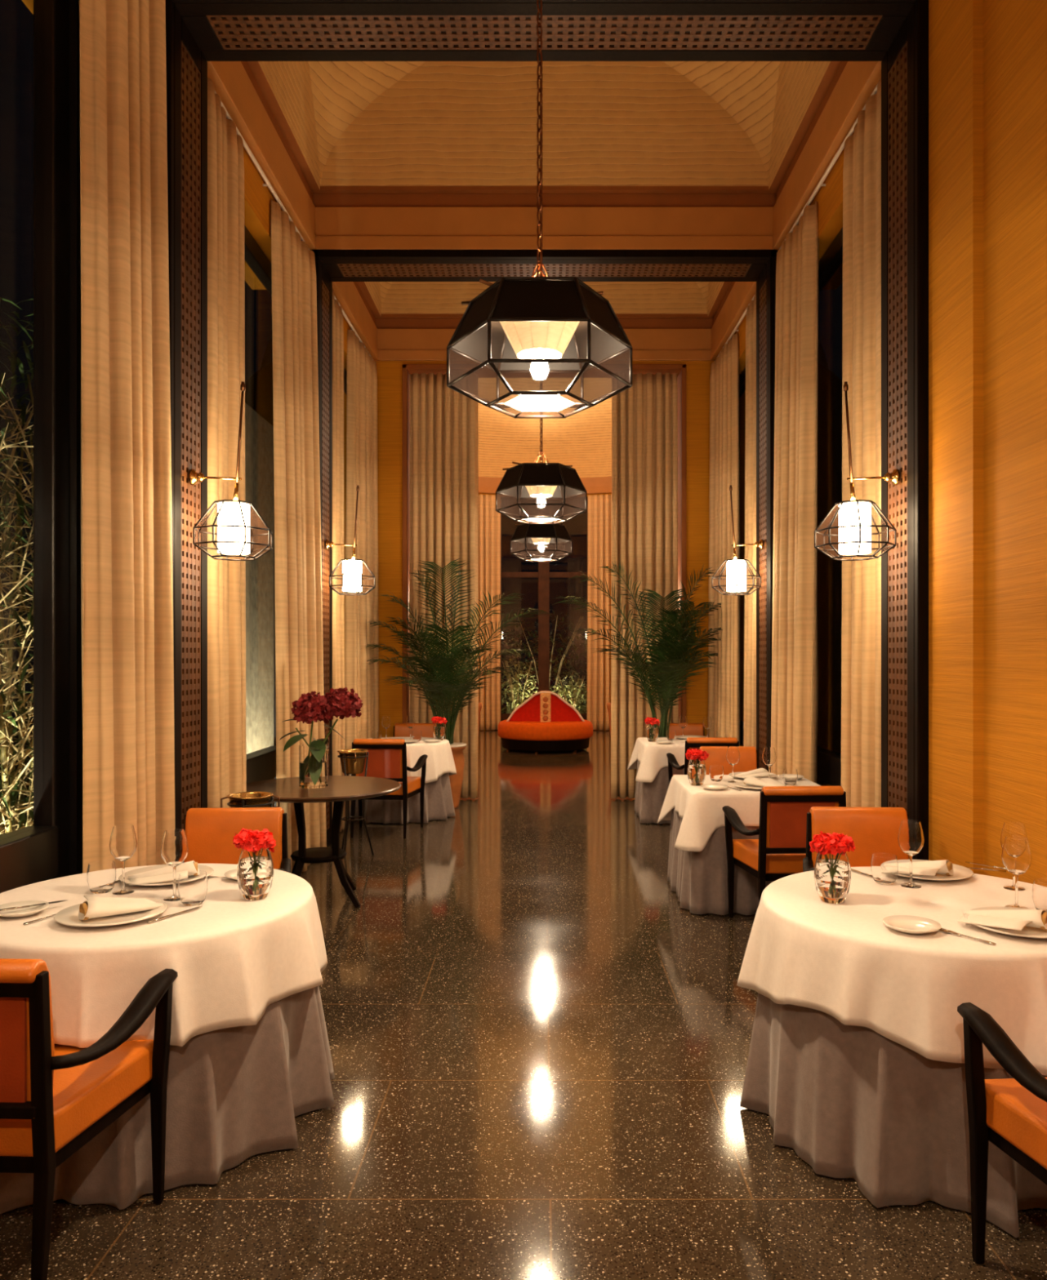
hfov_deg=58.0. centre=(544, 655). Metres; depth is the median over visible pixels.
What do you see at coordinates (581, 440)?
wall
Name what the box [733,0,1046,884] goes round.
wall
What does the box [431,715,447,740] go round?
flower vase
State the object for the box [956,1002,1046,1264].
armchair
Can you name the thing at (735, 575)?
wall lantern
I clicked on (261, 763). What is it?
window
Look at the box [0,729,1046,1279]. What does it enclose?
floor
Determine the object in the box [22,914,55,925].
fork
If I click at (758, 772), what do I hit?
napkin
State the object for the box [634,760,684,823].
undercloth
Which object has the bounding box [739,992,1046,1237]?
undercloth
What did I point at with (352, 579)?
wall lantern
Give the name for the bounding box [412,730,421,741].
tumbler
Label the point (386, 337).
trim
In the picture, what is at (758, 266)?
trim
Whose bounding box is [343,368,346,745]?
window
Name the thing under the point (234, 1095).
undercloth
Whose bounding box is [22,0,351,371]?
wall
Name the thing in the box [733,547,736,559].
socket
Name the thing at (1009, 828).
wine glass
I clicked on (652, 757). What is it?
tablecloth
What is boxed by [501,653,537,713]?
shrub
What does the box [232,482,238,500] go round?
socket
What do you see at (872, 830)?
armchair
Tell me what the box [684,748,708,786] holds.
flower vase
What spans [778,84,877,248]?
rail
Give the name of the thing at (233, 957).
tablecloth
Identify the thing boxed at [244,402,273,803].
wall
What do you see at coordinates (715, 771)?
tumbler
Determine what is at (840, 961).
tablecloth
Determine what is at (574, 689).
shrub
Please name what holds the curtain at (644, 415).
hanging from the wall at (389, 373)
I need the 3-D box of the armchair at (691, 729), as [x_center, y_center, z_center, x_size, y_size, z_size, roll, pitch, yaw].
[1.500,1.166,10.045,0.680,0.871,0.574,0,0,0]
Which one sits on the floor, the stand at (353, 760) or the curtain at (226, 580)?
the stand at (353, 760)
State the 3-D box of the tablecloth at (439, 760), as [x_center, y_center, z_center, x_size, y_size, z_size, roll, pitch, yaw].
[-1.432,1.044,9.433,1.081,0.390,1.076,0,0,0]
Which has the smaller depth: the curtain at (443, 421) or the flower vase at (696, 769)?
the flower vase at (696, 769)
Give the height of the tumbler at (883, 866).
0.103 m
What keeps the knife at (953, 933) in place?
on the tablecloth at (840, 961)
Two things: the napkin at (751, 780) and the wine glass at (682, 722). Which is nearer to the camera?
the napkin at (751, 780)
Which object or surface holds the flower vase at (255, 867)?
on the tablecloth at (233, 957)
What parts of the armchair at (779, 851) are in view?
leg, armrest, leg, seat frame, seat, rail, panel, backrest, rail, leg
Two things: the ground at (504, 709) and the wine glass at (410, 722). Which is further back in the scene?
the ground at (504, 709)
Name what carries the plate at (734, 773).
on the tablecloth at (700, 808)
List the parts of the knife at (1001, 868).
blade, handle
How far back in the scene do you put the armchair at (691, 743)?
8.44 m
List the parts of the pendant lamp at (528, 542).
wire frame, lamp shade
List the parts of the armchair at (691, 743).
leg, armrest, leg, backrest, rail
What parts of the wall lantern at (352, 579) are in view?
arm, wire frame, lamp shade, rod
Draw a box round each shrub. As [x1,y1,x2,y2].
[501,609,586,712]
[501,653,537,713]
[549,671,586,713]
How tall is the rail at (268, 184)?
0.024 m
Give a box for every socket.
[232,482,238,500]
[351,547,355,559]
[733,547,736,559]
[848,482,855,502]
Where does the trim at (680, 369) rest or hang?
attached to the wall at (389, 373)
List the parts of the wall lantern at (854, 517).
rod, lamp shade, wire frame, arm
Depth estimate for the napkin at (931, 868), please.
3.59 m
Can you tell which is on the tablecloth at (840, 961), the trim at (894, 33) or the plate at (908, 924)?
the plate at (908, 924)
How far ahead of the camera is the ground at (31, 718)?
14.81 m
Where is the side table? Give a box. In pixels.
[246,775,401,907]
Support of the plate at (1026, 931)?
on the tablecloth at (840, 961)
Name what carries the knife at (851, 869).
on the tablecloth at (840, 961)
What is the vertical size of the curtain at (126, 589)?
5.185 m
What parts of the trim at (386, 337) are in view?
moulding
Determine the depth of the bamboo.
4.95 m
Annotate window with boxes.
[0,0,68,893]
[244,225,275,806]
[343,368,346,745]
[500,496,587,720]
[738,367,745,745]
[816,226,842,786]
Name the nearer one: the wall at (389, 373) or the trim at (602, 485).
the wall at (389, 373)
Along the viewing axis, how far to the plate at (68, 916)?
3.02 m
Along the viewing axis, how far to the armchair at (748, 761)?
7.57 m
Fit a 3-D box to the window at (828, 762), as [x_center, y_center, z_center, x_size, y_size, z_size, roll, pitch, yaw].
[2.095,-0.680,6.370,0.130,4.560,2.450,0,0,0]
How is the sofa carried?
on the floor
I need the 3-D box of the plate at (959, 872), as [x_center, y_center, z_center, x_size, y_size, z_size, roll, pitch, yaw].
[1.480,0.836,3.660,0.336,0.022,0.336,0,0,0]
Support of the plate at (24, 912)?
on the tablecloth at (233, 957)
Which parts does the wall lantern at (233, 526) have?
arm, wire frame, lamp shade, rod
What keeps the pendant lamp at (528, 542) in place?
hanging from the ceiling at (388, 297)
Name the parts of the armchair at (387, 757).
leg, leg, rail, backrest, panel, seat frame, rail, seat, leg, armrest, leg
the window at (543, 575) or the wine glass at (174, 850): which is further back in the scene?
the window at (543, 575)
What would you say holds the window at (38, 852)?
in the wall at (258, 197)
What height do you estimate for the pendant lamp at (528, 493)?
5.135 m
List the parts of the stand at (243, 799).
handle, leg, handle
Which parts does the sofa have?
seat, embroidered panel, backrest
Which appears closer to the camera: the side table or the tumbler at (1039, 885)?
the tumbler at (1039, 885)
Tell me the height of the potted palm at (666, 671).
2.603 m
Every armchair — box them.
[0,958,177,1279]
[182,807,290,873]
[350,738,427,838]
[393,723,434,737]
[666,723,704,736]
[666,737,738,783]
[698,746,757,774]
[721,786,845,917]
[802,806,912,871]
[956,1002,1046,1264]
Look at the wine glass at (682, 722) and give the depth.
9.57 m
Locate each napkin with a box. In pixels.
[78,895,163,919]
[127,860,199,885]
[733,768,775,778]
[742,776,786,786]
[897,859,953,875]
[956,909,1046,930]
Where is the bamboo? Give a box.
[0,297,33,835]
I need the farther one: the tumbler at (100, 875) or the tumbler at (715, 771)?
the tumbler at (715, 771)
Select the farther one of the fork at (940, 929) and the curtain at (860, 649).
the curtain at (860, 649)
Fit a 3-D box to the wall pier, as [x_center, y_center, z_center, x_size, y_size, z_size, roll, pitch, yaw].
[-2.090,-0.675,4.340,0.140,4.550,0.520,0,0,0]
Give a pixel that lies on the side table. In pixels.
(340, 788)
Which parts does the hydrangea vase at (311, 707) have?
vase glass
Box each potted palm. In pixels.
[361,558,551,808]
[551,563,722,737]
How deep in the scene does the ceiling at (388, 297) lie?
10.40 m
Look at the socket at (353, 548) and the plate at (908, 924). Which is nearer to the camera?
the plate at (908, 924)
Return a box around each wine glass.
[109,824,137,894]
[160,828,188,901]
[381,715,391,738]
[405,715,414,738]
[678,715,687,739]
[702,716,711,737]
[725,746,739,782]
[761,746,775,777]
[897,819,924,888]
[1000,822,1026,890]
[1000,835,1031,908]
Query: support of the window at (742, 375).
in the wall at (987, 59)
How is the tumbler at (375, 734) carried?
on the tablecloth at (439, 760)
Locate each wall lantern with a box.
[188,381,272,560]
[324,484,375,595]
[711,484,763,595]
[813,381,899,560]
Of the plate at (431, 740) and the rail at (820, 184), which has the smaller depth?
the rail at (820, 184)
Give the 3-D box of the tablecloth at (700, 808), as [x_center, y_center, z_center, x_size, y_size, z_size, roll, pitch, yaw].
[1.362,1.020,6.300,1.122,0.341,1.123,0,0,0]
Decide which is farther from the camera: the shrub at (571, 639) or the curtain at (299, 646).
the shrub at (571, 639)
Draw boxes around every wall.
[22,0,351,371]
[244,361,841,753]
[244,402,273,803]
[259,335,828,478]
[343,360,745,746]
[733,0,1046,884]
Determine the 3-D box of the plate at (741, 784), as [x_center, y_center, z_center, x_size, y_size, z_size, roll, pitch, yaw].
[1.380,0.836,6.060,0.336,0.022,0.336,0,0,0]
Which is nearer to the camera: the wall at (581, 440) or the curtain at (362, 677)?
the curtain at (362, 677)
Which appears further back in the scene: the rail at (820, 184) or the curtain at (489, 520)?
the curtain at (489, 520)
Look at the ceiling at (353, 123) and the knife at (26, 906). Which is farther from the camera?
the ceiling at (353, 123)
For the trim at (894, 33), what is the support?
attached to the wall
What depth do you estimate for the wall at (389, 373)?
10.47 m
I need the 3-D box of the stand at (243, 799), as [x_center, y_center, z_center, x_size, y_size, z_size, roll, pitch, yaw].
[-1.605,1.178,5.166,0.286,0.848,0.287,0,0,43]
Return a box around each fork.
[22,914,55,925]
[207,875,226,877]
[937,928,995,946]
[965,866,1005,871]
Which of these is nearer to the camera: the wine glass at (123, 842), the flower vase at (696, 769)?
the wine glass at (123, 842)
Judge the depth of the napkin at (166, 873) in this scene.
3.52 m
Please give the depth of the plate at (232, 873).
3.60 m
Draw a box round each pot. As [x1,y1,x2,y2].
[448,742,466,808]
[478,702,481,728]
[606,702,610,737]
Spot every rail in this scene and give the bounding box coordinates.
[214,90,310,250]
[333,295,373,360]
[714,295,754,361]
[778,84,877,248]
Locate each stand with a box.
[220,791,279,808]
[337,748,373,855]
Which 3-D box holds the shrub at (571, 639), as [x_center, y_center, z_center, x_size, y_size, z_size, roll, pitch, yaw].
[0.042,0.172,23.992,2.928,3.122,3.039,0,0,0]
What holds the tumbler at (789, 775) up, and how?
on the tablecloth at (700, 808)
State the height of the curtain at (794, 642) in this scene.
4.785 m
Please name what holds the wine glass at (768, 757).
on the tablecloth at (700, 808)
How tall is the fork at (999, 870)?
0.008 m
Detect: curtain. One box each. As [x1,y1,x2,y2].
[79,0,174,873]
[207,77,246,808]
[271,200,326,875]
[332,289,345,831]
[344,328,378,810]
[408,372,478,798]
[478,494,500,729]
[586,494,611,729]
[610,372,678,799]
[707,332,739,746]
[742,289,755,748]
[769,200,818,783]
[840,77,880,807]
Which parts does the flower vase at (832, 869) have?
vase glass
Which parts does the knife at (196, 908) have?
handle, blade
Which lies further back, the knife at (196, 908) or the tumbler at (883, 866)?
the tumbler at (883, 866)
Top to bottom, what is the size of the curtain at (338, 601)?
4.785 m
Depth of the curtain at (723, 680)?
9.68 m
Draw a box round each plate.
[0,900,49,917]
[53,897,168,926]
[118,864,213,885]
[224,868,237,879]
[403,738,417,742]
[423,738,440,742]
[655,740,672,743]
[675,735,706,739]
[700,783,727,790]
[728,771,777,779]
[732,781,786,790]
[777,774,804,779]
[881,915,940,933]
[897,859,973,879]
[963,906,1046,938]
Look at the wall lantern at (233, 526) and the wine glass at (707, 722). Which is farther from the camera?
the wine glass at (707, 722)
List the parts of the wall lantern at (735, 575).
rod, wire frame, lamp shade, arm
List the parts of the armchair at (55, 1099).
panel, rail, rail, backrest, leg, seat frame, seat, armrest, leg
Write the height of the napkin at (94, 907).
0.056 m
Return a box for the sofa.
[497,690,592,753]
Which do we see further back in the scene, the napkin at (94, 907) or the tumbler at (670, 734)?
the tumbler at (670, 734)
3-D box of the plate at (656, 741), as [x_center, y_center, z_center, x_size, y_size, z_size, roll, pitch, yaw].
[1.160,0.836,9.140,0.170,0.022,0.170,0,0,0]
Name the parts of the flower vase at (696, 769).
vase glass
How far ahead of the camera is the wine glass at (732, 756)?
6.33 m
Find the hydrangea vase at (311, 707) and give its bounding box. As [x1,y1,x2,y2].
[280,686,363,788]
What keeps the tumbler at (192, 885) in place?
on the tablecloth at (233, 957)
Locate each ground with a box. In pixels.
[0,716,273,831]
[501,706,586,713]
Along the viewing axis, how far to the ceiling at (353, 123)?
7.54 m
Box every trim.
[164,0,928,860]
[207,61,880,249]
[311,249,777,846]
[332,281,755,360]
[402,364,685,723]
[478,476,611,493]
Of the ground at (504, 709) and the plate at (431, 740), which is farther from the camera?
the ground at (504, 709)
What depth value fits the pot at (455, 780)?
9.88 m
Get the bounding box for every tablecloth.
[0,863,327,1048]
[349,737,456,783]
[626,737,685,782]
[657,774,820,851]
[736,866,1046,1075]
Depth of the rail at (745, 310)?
9.24 m
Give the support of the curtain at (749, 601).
hanging from the rail at (745, 310)
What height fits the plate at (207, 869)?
0.022 m
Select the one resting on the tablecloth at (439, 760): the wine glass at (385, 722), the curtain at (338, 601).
the wine glass at (385, 722)
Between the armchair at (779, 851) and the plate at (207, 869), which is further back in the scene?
the armchair at (779, 851)
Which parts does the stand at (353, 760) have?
leg, leg, leg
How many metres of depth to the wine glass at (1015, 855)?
3.15 m
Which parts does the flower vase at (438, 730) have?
vase glass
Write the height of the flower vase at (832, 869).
0.244 m
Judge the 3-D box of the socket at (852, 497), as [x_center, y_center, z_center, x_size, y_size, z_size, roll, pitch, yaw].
[1.589,-0.835,4.860,0.033,0.112,0.030,0,0,0]
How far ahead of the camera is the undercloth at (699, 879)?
5.84 m
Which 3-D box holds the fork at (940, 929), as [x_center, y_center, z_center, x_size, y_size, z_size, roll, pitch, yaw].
[1.263,0.845,2.849,0.024,0.008,0.200,0,0,-35]
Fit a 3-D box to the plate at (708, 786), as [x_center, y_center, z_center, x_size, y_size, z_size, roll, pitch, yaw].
[1.080,0.836,6.000,0.170,0.022,0.170,0,0,0]
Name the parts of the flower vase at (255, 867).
vase glass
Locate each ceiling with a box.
[257,61,830,189]
[364,281,724,315]
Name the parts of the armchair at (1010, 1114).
leg, armrest, seat, seat frame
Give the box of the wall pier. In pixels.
[68,0,82,875]
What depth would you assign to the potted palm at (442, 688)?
9.80 m
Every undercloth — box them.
[0,986,334,1213]
[349,773,455,824]
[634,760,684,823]
[666,808,773,915]
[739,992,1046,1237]
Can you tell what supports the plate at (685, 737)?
on the tablecloth at (652, 757)
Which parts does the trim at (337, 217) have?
moulding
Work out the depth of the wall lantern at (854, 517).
4.81 m
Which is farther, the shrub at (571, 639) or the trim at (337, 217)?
the shrub at (571, 639)
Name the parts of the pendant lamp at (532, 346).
wire frame, lamp shade, chain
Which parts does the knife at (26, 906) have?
handle, blade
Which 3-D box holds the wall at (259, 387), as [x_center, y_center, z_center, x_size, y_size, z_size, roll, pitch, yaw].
[0.000,-1.150,15.668,9.673,5.546,9.843,0,0,0]
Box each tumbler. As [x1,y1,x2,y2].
[86,860,115,893]
[177,871,207,906]
[371,729,381,738]
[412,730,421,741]
[666,729,675,740]
[708,764,723,781]
[782,768,797,785]
[870,853,897,884]
[1031,878,1046,910]
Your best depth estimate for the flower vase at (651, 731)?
9.31 m
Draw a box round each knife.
[0,900,66,911]
[146,906,202,923]
[850,868,872,877]
[940,927,960,936]
[965,862,1006,870]
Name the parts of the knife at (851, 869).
blade, handle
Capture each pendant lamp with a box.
[446,0,631,417]
[495,61,586,524]
[510,418,572,561]
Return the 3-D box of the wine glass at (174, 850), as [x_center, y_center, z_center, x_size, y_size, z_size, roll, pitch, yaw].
[-1.292,0.730,3.299,0.092,0.238,0.092,0,0,0]
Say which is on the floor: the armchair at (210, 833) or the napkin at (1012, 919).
the armchair at (210, 833)
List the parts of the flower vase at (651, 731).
vase glass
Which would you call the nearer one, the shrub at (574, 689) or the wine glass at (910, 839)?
the wine glass at (910, 839)
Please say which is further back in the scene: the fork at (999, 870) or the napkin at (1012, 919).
the fork at (999, 870)
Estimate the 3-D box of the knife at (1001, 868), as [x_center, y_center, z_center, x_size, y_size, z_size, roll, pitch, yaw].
[1.795,0.844,3.789,0.017,0.008,0.217,0,0,-40]
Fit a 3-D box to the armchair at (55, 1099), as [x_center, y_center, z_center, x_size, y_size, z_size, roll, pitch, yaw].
[-1.426,1.166,2.515,0.680,0.871,0.574,0,0,2]
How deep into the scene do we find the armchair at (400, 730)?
10.23 m
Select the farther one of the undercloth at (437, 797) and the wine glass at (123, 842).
the undercloth at (437, 797)
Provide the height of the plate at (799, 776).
0.022 m
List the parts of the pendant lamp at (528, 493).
lamp shade, wire frame, chain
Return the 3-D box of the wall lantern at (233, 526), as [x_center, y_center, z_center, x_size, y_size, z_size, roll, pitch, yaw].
[-1.604,-0.955,4.864,0.390,0.910,0.374,0,0,33]
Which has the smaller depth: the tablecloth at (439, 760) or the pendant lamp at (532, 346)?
the pendant lamp at (532, 346)
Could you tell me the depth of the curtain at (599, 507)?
20.29 m
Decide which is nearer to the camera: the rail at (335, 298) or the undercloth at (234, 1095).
the undercloth at (234, 1095)
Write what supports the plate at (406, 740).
on the tablecloth at (439, 760)
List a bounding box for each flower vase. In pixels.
[232,827,275,900]
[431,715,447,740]
[644,717,659,742]
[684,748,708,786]
[808,831,855,903]
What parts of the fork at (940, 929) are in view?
handle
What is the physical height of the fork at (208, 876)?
0.008 m
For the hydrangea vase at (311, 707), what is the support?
on the side table
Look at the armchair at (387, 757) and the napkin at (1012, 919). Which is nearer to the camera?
the napkin at (1012, 919)
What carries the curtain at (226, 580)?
hanging from the rail at (268, 184)

